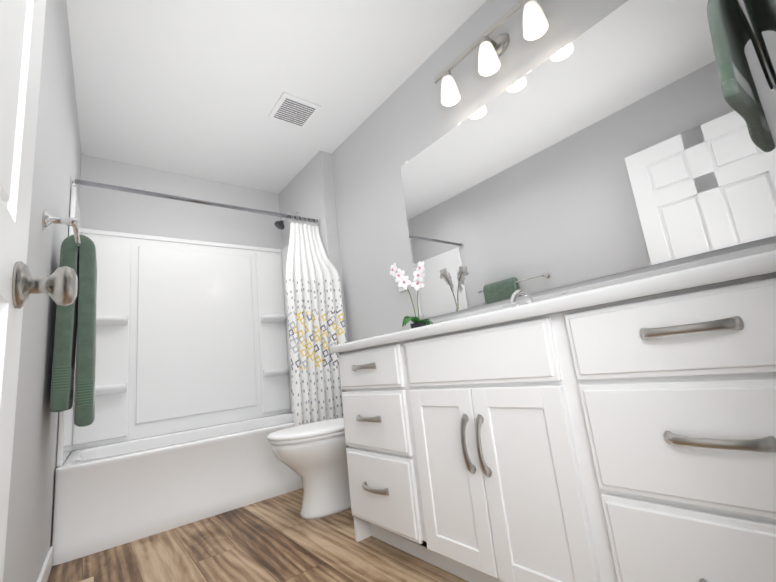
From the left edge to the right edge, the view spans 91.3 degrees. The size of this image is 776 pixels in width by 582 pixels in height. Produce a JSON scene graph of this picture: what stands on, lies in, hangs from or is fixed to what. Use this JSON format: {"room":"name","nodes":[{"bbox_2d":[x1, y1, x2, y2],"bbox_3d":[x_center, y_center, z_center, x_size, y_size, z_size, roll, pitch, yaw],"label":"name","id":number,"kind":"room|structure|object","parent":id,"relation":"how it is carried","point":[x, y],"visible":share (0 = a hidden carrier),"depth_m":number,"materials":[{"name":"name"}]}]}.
{"room":"bathroom","nodes":[
{"label":"bathroom","id":0,"kind":"room"},
{"bbox_2d":[3,0,81,581],"bbox_3d":[-0.911,-0.267,0.832,0.307,2.465,4.867,2,-14,-38],"label":"wall","id":1,"kind":"structure","parent":0,"point":[57,161],"depth_m":1.34,"materials":[{"name":"grey paint"}]},
{"bbox_2d":[0,0,77,581],"bbox_3d":[-0.382,-0.210,0.359,0.141,2.033,0.812,2,-14,-38],"label":"door","id":2,"kind":"structure","parent":1,"relation":"in","point":[22,22],"depth_m":0.57,"materials":[{"name":"white paint"}]},
{"bbox_2d":[37,546,52,581],"bbox_3d":[-1.036,1.012,1.061,0.075,0.085,1.631,2,-14,-38],"label":"baseboard","id":3,"kind":"structure","parent":1,"relation":"attached to","point":[44,574],"depth_m":1.55,"materials":[{"name":"white paint"}]},
{"bbox_2d":[43,211,96,426],"bbox_3d":[-1.285,0.156,1.546,0.170,0.770,0.738,2,-14,-38],"label":"towel rail","id":4,"kind":"object","parent":1,"relation":"attached to","point":[77,252],"visible":1,"depth_m":1.49,"materials":[{"name":"green fabric"}]},
{"bbox_2d":[79,154,281,248],"bbox_3d":[-1.650,0.237,2.973,2.190,2.465,0.120,2,-14,-38],"label":"wall","id":5,"kind":"structure","parent":0,"point":[103,209],"depth_m":3.08,"materials":[{"name":"grey paint"}]},
{"bbox_2d":[47,488,468,581],"bbox_3d":[-0.112,0.970,0.998,2.190,0.060,4.686,2,-14,-38],"label":"floor","id":6,"kind":"structure","parent":0,"point":[276,539],"depth_m":1.61,"materials":[{"name":"wood"}]},
{"bbox_2d":[79,577,93,581],"bbox_3d":[-1.159,1.126,1.375,0.153,0.011,0.340,2,-14,-38],"label":"floor vent","id":7,"kind":"object","parent":6,"relation":"in","point":[91,579],"visible":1,"depth_m":1.52,"materials":[{"name":"beige"}]},
{"bbox_2d":[51,186,316,565],"bbox_3d":[-1.257,0.425,2.642,1.522,1.884,0.778,2,-14,-38],"label":"bathtub","id":8,"kind":"object","parent":6,"relation":"on","point":[193,398],"visible":0.77,"depth_m":2.69,"materials":[{"name":"white plastic"}]},
{"bbox_2d":[267,417,350,518],"bbox_3d":[-0.292,0.786,2.166,0.787,0.785,0.470,2,-14,-38],"label":"toilet","id":9,"kind":"object","parent":6,"relation":"on","point":[313,455],"visible":0.48,"depth_m":1.95,"materials":[{"name":"white ceramic"}]},
{"bbox_2d":[329,243,775,581],"bbox_3d":[0.505,0.448,1.280,0.664,0.930,1.603,2,-14,-38],"label":"bathroom vanity","id":10,"kind":"object","parent":6,"relation":"on","point":[622,429],"visible":1,"depth_m":0.89,"materials":[{"name":"white wood"}]},
{"bbox_2d":[390,261,432,328],"bbox_3d":[0.130,0.040,2.030,0.261,0.434,0.252,2,-14,-38],"label":"orchid","id":11,"kind":"object","parent":10,"relation":"on","point":[417,284],"visible":0.98,"depth_m":2.01,"materials":[{"name":"white plant"}]},
{"bbox_2d":[503,289,567,306],"bbox_3d":[0.547,0.054,1.526,0.175,0.121,0.295,2,-14,-38],"label":"faucet","id":12,"kind":"object","parent":10,"relation":"on","point":[526,295],"visible":0.42,"depth_m":1.51,"materials":[{"name":"silver metal"}]},
{"bbox_2d":[66,0,486,193],"bbox_3d":[-0.390,-1.493,1.481,2.190,0.060,4.686,2,-14,-38],"label":"ceiling","id":13,"kind":"structure","parent":0,"point":[195,88],"depth_m":2.21,"materials":[{"name":"white paint"}]},
{"bbox_2d":[268,92,320,128],"bbox_3d":[-0.634,-1.212,2.569,0.270,0.018,0.270,2,-14,-38],"label":"ceiling vent","id":14,"kind":"object","parent":13,"relation":"in","point":[292,110],"visible":1,"depth_m":2.55,"materials":[{"name":"white plastic"}]},
{"bbox_2d":[279,151,347,341],"bbox_3d":[-0.632,0.162,3.180,0.105,2.465,0.846,2,-14,-38],"label":"wall","id":15,"kind":"structure","parent":0,"point":[308,191],"depth_m":3.08,"materials":[{"name":"grey paint"}]},
{"bbox_2d":[70,176,346,425],"bbox_3d":[-0.986,0.217,2.355,1.580,1.717,0.209,2,-14,-38],"label":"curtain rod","id":16,"kind":"object","parent":15,"relation":"attached to","point":[316,323],"visible":0.88,"depth_m":2.68,"materials":[{"name":"white fabric"}]},
{"bbox_2d":[285,222,346,425],"bbox_3d":[-0.513,0.271,2.712,0.394,1.648,0.196,2,-14,-38],"label":"shower curtain","id":17,"kind":"object","parent":16,"relation":"hanging from","point":[316,323],"depth_m":2.69,"materials":[{"name":"fabric"}]},
{"bbox_2d":[274,212,298,229],"bbox_3d":[-0.875,-0.613,3.269,0.213,0.181,0.090,2,-14,-38],"label":"shower head","id":18,"kind":"object","parent":15,"relation":"attached to","point":[279,225],"visible":0.85,"depth_m":3.22},
{"bbox_2d":[331,0,775,341],"bbox_3d":[0.596,-0.240,1.838,0.120,2.465,4.566,2,-14,-38],"label":"wall","id":19,"kind":"structure","parent":0,"point":[410,117],"depth_m":2.34,"materials":[{"name":"grey paint"}]},
{"bbox_2d":[398,273,406,291],"bbox_3d":[0.087,-0.056,2.364,0.008,0.116,0.072,2,-14,-38],"label":"outlet","id":20,"kind":"object","parent":19,"relation":"attached to","point":[401,289],"visible":0.25,"depth_m":2.36,"materials":[{"name":"white plastic"}]},
{"bbox_2d":[434,0,548,105],"bbox_3d":[0.481,-1.141,1.801,0.164,0.228,0.649,2,-14,-38],"label":"sconce","id":21,"kind":"object","parent":19,"relation":"attached to","point":[535,27],"visible":1,"depth_m":1.76,"materials":[{"name":"white glass"}]},
{"bbox_2d":[400,0,775,319],"bbox_3d":[0.610,-0.482,1.728,0.010,0.989,1.557,2,-14,-38],"label":"mirror","id":22,"kind":"object","parent":19,"relation":"attached to","point":[617,140],"visible":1,"depth_m":1.48,"materials":[{"name":"clear glass"}]},
{"bbox_3d":[0.481,-0.510,0.396,1.870,2.465,0.130,2,-14,-38],"label":"wall","id":23,"kind":"structure","parent":0,"visible":0},
{"bbox_2d":[707,0,775,151],"bbox_3d":[0.532,-0.425,0.558,0.383,0.340,0.098,2,-14,-38],"label":"towel","id":24,"kind":"object","parent":23,"relation":"attached to","point":[735,26],"visible":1,"depth_m":0.56,"materials":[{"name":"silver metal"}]}
]}

